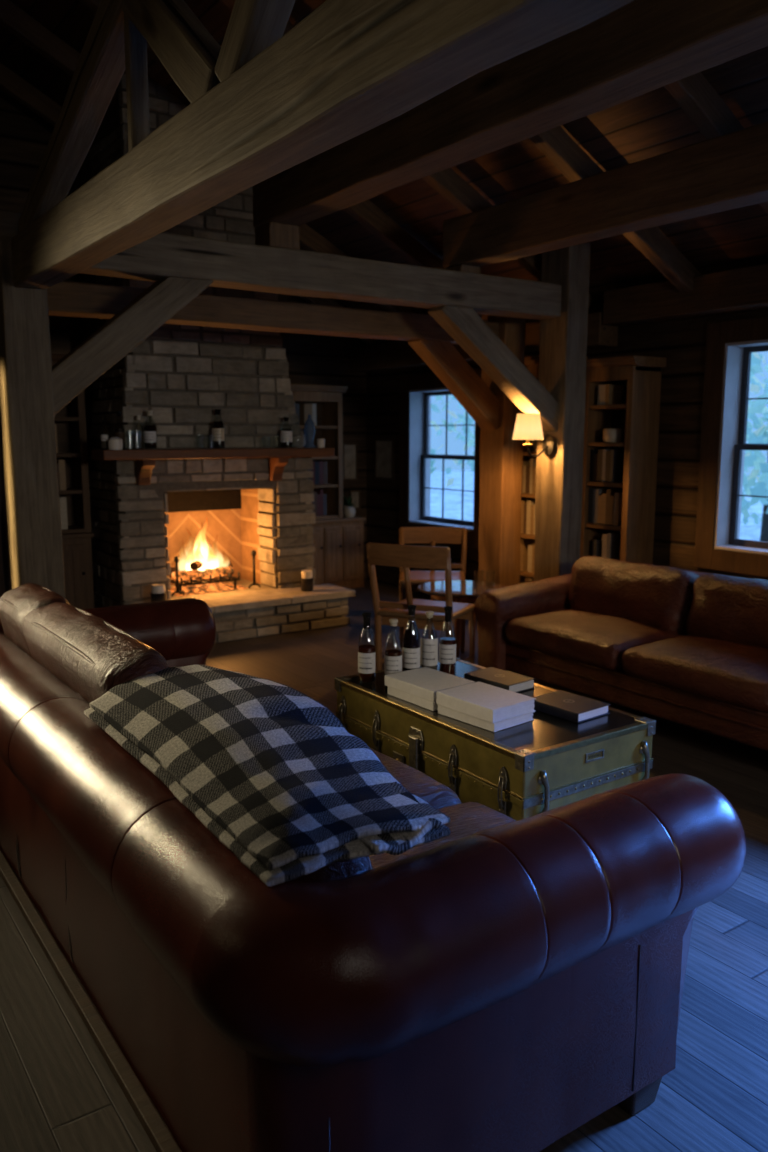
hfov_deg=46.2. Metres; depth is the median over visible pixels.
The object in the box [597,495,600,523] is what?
book
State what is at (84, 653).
cushion
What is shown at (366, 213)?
rafter
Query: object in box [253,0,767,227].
ceiling beam
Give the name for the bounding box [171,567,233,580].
log
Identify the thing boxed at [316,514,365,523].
countertop
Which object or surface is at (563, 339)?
timber post
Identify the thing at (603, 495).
book
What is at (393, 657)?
bottle
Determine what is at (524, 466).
book
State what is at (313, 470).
book
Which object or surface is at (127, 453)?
mantel shelf
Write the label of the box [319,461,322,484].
book
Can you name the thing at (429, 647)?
bottle
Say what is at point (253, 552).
firedog
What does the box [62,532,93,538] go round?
countertop
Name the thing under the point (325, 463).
book
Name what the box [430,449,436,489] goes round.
tree
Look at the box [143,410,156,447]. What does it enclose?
bottle
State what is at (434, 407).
tree
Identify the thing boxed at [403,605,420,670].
bottle
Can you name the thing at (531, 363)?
bookcase
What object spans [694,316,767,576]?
window
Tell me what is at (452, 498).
ground
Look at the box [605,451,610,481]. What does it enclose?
book
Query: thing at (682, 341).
wall
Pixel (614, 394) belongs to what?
book
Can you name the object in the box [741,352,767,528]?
tree
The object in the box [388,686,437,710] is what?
paperback book
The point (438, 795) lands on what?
seat cushion
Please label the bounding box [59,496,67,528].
book
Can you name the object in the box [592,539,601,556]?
book
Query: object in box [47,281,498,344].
ceiling beam
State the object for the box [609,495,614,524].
book
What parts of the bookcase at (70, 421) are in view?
cornice, panel, shelf, shelf, shelf, frame, shelf, panel, door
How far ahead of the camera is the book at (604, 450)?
6.39 m
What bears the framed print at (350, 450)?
attached to the wall at (25, 136)
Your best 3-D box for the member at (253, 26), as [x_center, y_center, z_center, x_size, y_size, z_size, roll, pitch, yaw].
[-0.224,-1.447,2.033,0.105,0.556,0.581,-6,11,-34]
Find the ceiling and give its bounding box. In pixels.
[0,0,767,314]
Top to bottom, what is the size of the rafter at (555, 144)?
2.019 m
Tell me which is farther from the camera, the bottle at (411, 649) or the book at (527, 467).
the book at (527, 467)
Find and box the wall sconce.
[512,413,553,456]
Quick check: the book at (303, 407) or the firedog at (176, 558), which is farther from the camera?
the book at (303, 407)
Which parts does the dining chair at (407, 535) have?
leg, leg, seat, rail, rail, leg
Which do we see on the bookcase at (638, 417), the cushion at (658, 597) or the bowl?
the bowl
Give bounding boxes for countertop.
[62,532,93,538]
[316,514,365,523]
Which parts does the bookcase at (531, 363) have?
panel, shelf, shelf, shelf, shelf, frame, panel, cornice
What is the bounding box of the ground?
[430,470,762,540]
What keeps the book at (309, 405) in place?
on the bookcase at (338, 539)
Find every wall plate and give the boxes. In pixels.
[525,321,539,355]
[603,264,767,325]
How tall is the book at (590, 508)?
0.252 m
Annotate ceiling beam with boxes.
[0,210,561,319]
[11,0,633,288]
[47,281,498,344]
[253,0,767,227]
[443,121,767,267]
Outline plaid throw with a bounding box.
[84,664,449,886]
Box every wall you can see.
[0,89,366,578]
[49,315,70,352]
[366,294,767,603]
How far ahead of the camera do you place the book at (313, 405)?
8.52 m
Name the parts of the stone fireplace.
fire grate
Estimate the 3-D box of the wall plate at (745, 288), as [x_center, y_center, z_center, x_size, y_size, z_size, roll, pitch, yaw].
[3.588,-1.458,3.590,0.202,0.237,6.900,-6,11,-34]
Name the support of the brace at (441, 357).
attached to the timber post at (501, 457)
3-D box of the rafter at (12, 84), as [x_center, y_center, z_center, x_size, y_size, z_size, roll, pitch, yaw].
[-1.632,-3.096,7.612,3.807,2.020,0.095,-6,11,-34]
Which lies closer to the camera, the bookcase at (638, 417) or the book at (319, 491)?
the bookcase at (638, 417)
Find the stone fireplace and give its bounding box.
[75,70,355,642]
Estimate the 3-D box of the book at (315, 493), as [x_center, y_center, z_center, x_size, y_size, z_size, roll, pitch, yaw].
[-0.714,-0.704,8.726,0.043,0.233,0.181,-6,11,-34]
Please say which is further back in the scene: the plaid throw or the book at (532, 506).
the book at (532, 506)
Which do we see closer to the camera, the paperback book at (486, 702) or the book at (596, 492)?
the paperback book at (486, 702)
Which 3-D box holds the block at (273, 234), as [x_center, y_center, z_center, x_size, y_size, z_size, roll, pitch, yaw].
[-0.571,-1.804,4.813,0.185,0.126,0.184,-6,11,-34]
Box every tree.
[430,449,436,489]
[431,395,474,492]
[458,402,474,454]
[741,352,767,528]
[741,356,767,541]
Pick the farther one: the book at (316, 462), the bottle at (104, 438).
the book at (316, 462)
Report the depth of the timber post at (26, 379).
4.14 m
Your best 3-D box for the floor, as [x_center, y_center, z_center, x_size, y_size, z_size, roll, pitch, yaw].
[-0.473,1.073,3.163,8.400,0.100,10.800,-6,11,-34]
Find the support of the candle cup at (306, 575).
on the stone fireplace
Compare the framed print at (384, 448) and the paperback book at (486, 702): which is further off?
the framed print at (384, 448)
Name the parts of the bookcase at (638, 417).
panel, shelf, shelf, shelf, shelf, frame, panel, cornice, panel, panel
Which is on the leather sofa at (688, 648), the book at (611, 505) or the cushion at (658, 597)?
the cushion at (658, 597)
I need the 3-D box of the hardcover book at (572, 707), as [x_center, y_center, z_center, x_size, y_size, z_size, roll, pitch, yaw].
[0.689,0.484,3.356,0.185,0.037,0.240,-7,11,-38]
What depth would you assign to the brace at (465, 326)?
5.74 m
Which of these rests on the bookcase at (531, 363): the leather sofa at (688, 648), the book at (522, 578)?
the book at (522, 578)
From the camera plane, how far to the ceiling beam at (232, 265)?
4.88 m
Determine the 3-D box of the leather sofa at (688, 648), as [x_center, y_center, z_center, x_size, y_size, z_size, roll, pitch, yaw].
[1.831,0.421,4.454,1.046,0.786,3.060,-6,11,-34]
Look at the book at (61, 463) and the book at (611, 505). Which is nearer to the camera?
the book at (611, 505)
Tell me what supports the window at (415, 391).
in the wall at (682, 341)
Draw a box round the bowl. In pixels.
[603,429,622,441]
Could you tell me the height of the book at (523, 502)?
0.258 m
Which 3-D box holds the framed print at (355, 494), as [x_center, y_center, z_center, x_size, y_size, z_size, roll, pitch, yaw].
[-0.298,-0.784,9.268,0.130,0.200,0.020,-6,11,-34]
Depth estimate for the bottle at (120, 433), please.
6.21 m
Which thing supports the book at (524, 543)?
on the bookcase at (531, 363)
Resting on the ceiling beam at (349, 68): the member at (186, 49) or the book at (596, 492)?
the member at (186, 49)
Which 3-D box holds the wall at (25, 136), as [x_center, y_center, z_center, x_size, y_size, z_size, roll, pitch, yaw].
[-3.441,-1.860,7.026,7.800,4.500,0.200,-6,11,-34]
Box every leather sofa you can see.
[0,583,745,1151]
[474,556,767,750]
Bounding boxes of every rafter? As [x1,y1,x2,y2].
[0,0,423,313]
[0,63,375,344]
[79,0,481,318]
[219,0,592,308]
[529,126,701,292]
[664,72,767,213]
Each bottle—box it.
[100,420,107,447]
[114,411,124,447]
[135,415,143,447]
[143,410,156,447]
[212,409,223,446]
[280,417,291,447]
[358,612,375,681]
[384,618,401,674]
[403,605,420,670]
[421,611,437,669]
[439,606,455,675]
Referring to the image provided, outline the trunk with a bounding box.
[334,657,655,820]
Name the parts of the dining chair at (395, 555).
leg, rail, rail, seat, leg, leg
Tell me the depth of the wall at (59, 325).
6.78 m
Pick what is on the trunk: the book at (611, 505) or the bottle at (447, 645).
the bottle at (447, 645)
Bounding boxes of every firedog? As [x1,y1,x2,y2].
[171,556,184,596]
[248,550,260,588]
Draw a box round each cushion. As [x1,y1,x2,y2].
[0,583,69,656]
[23,602,167,702]
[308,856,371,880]
[369,747,460,808]
[369,802,515,868]
[505,609,685,670]
[569,556,698,634]
[621,635,767,712]
[686,573,767,647]
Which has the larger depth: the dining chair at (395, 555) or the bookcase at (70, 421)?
the bookcase at (70, 421)
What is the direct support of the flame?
on the log at (230, 563)
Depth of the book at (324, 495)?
8.72 m
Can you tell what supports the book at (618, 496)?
on the bookcase at (638, 417)
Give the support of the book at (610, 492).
on the bookcase at (638, 417)
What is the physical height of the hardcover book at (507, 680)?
0.041 m
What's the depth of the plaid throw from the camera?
1.81 m
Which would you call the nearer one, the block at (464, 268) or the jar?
the block at (464, 268)
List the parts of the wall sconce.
lamp shade, arm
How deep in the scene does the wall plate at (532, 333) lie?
6.93 m
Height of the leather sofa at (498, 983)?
0.923 m
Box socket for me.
[523,440,532,445]
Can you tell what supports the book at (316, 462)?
on the bookcase at (338, 539)
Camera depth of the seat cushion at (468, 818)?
2.32 m
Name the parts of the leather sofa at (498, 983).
arm, arm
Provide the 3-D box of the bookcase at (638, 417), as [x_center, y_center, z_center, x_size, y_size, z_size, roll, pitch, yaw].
[1.649,-0.552,6.424,0.340,1.942,0.510,-6,11,-34]
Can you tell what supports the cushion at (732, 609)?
on the leather sofa at (688, 648)
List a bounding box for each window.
[399,369,481,547]
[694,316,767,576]
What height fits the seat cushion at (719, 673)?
0.213 m
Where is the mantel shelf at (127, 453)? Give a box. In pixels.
[91,447,334,459]
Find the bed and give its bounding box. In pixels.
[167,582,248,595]
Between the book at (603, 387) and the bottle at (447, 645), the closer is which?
the bottle at (447, 645)
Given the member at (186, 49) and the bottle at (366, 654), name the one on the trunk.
the bottle at (366, 654)
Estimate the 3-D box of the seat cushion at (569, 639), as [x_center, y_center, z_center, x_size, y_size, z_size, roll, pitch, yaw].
[1.222,0.343,5.075,0.744,0.213,0.851,-6,11,-34]
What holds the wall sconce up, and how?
attached to the timber post at (563, 339)
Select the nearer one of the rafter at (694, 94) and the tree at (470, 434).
the rafter at (694, 94)
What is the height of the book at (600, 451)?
0.232 m
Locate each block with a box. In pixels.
[255,222,299,249]
[446,264,480,273]
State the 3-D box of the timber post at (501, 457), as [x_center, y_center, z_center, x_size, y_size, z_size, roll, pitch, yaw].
[0.873,-0.850,6.718,0.206,2.600,0.266,-6,11,-34]
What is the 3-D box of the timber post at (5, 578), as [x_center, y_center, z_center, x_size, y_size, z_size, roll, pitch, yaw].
[-2.009,-0.313,4.775,0.206,2.140,0.206,-6,11,-34]
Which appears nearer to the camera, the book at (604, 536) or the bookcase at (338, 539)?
the book at (604, 536)
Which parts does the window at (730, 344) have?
sill, sash, sash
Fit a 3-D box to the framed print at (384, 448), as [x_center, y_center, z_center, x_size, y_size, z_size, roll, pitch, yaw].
[0.003,-1.169,9.014,0.020,0.400,0.320,-6,11,-34]
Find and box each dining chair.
[366,542,474,670]
[399,527,466,646]
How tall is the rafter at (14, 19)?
2.019 m
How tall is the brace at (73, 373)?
0.843 m
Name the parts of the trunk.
bolt plate, key plate, lock plate, bolt plate, edge trim, lid, bolt plate, handle, handle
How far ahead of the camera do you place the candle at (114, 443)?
6.10 m
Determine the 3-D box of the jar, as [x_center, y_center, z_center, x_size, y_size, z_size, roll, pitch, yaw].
[-0.337,-0.629,8.860,0.120,0.099,0.120,-6,11,-34]
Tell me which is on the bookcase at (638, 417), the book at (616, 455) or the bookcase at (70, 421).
the book at (616, 455)
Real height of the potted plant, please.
0.209 m
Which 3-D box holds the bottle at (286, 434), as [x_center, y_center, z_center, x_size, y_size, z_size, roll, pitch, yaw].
[-0.754,-1.109,6.963,0.093,0.234,0.093,-6,11,-34]
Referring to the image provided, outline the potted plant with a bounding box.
[343,495,355,515]
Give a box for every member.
[18,0,124,231]
[122,0,220,102]
[124,13,149,150]
[215,0,294,81]
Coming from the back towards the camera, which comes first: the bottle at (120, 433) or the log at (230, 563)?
the log at (230, 563)
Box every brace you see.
[52,277,212,414]
[408,339,498,429]
[428,306,558,430]
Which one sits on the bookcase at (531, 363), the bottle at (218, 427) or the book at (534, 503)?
the book at (534, 503)
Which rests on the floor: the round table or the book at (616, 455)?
the round table
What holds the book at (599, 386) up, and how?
on the bookcase at (638, 417)
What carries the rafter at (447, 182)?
on the wall plate
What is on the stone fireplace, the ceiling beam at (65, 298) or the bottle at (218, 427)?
the bottle at (218, 427)
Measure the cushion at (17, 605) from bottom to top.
0.478 m
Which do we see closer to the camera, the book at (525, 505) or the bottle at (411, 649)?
the bottle at (411, 649)
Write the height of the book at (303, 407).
0.202 m
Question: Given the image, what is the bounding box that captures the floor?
[0,579,767,1151]
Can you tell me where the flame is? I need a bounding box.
[179,525,228,570]
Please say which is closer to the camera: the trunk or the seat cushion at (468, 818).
the seat cushion at (468, 818)
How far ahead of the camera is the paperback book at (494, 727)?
3.19 m
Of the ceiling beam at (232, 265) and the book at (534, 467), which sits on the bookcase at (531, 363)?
the book at (534, 467)
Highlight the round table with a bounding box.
[417,580,502,657]
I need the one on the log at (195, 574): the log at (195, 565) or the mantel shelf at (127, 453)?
the log at (195, 565)
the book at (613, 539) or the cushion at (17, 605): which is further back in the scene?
the book at (613, 539)
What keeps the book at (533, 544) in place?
on the bookcase at (531, 363)
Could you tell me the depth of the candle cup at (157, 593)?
6.39 m
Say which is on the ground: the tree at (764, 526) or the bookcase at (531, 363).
the tree at (764, 526)
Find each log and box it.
[169,562,232,577]
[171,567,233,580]
[190,561,201,569]
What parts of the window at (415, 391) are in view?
sill, sash, sash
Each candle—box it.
[108,437,122,449]
[317,439,324,447]
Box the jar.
[344,507,355,516]
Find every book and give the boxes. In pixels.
[55,424,57,452]
[57,459,65,489]
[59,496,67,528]
[295,404,299,424]
[299,404,307,424]
[308,404,311,418]
[309,491,316,515]
[312,404,315,425]
[312,461,314,484]
[314,489,322,515]
[315,461,318,484]
[317,494,319,515]
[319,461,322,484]
[323,461,327,483]
[323,494,326,515]
[385,667,473,701]
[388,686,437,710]
[436,682,535,722]
[438,705,534,731]
[464,667,535,692]
[520,539,534,570]
[520,575,526,581]
[521,465,522,492]
[521,500,526,532]
[523,465,529,492]
[523,504,526,533]
[525,466,529,492]
[526,500,534,533]
[527,544,531,572]
[529,459,535,493]
[530,505,533,534]
[532,466,535,493]
[532,543,534,572]
[533,503,534,534]
[533,690,610,722]
[588,487,604,522]
[592,488,613,523]
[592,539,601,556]
[597,385,600,404]
[597,449,602,481]
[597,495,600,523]
[600,493,605,523]
[601,385,605,404]
[602,449,610,481]
[602,534,606,557]
[605,384,623,404]
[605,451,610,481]
[605,488,622,524]
[606,532,620,559]
[609,449,623,482]
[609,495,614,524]
[613,492,622,525]
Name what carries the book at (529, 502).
on the bookcase at (531, 363)
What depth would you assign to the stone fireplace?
6.73 m
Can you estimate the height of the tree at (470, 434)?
4.540 m
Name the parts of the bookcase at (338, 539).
panel, frame, shelf, door, cornice, shelf, shelf, shelf, panel, door, door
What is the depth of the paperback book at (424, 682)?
3.49 m
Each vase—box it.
[303,414,315,447]
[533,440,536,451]
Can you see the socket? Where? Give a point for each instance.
(527, 443)
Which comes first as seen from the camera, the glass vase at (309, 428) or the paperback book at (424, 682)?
the paperback book at (424, 682)
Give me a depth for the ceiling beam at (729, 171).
4.42 m
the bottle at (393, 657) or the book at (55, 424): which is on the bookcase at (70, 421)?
the book at (55, 424)
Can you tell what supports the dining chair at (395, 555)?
on the floor
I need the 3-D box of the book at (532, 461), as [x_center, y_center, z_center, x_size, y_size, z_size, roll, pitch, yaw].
[1.208,-0.783,7.045,0.157,0.269,0.028,-6,11,-34]
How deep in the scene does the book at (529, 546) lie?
7.09 m
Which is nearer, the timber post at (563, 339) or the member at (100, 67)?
the member at (100, 67)
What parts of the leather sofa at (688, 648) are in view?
arm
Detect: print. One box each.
[343,443,357,480]
[349,490,360,509]
[375,439,393,479]
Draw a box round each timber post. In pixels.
[0,239,64,597]
[0,409,10,597]
[477,314,525,630]
[534,242,590,580]
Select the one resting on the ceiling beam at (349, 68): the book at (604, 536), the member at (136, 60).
the member at (136, 60)
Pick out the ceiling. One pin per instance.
(650, 124)
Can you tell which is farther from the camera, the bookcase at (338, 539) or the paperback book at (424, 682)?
the bookcase at (338, 539)
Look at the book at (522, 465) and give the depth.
7.08 m
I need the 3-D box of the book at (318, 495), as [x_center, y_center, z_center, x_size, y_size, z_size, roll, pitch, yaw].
[-0.672,-0.692,8.739,0.035,0.204,0.153,-6,11,-34]
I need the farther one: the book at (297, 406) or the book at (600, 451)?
the book at (297, 406)
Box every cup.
[150,584,165,601]
[301,570,312,591]
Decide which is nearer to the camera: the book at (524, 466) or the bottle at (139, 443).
the bottle at (139, 443)
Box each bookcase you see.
[51,352,94,608]
[290,384,365,588]
[520,356,587,577]
[580,355,666,563]
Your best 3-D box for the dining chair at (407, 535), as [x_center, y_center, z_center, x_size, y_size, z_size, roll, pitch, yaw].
[0.357,0.071,6.624,0.514,0.810,0.557,0,9,3]
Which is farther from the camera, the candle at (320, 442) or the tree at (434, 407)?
the tree at (434, 407)

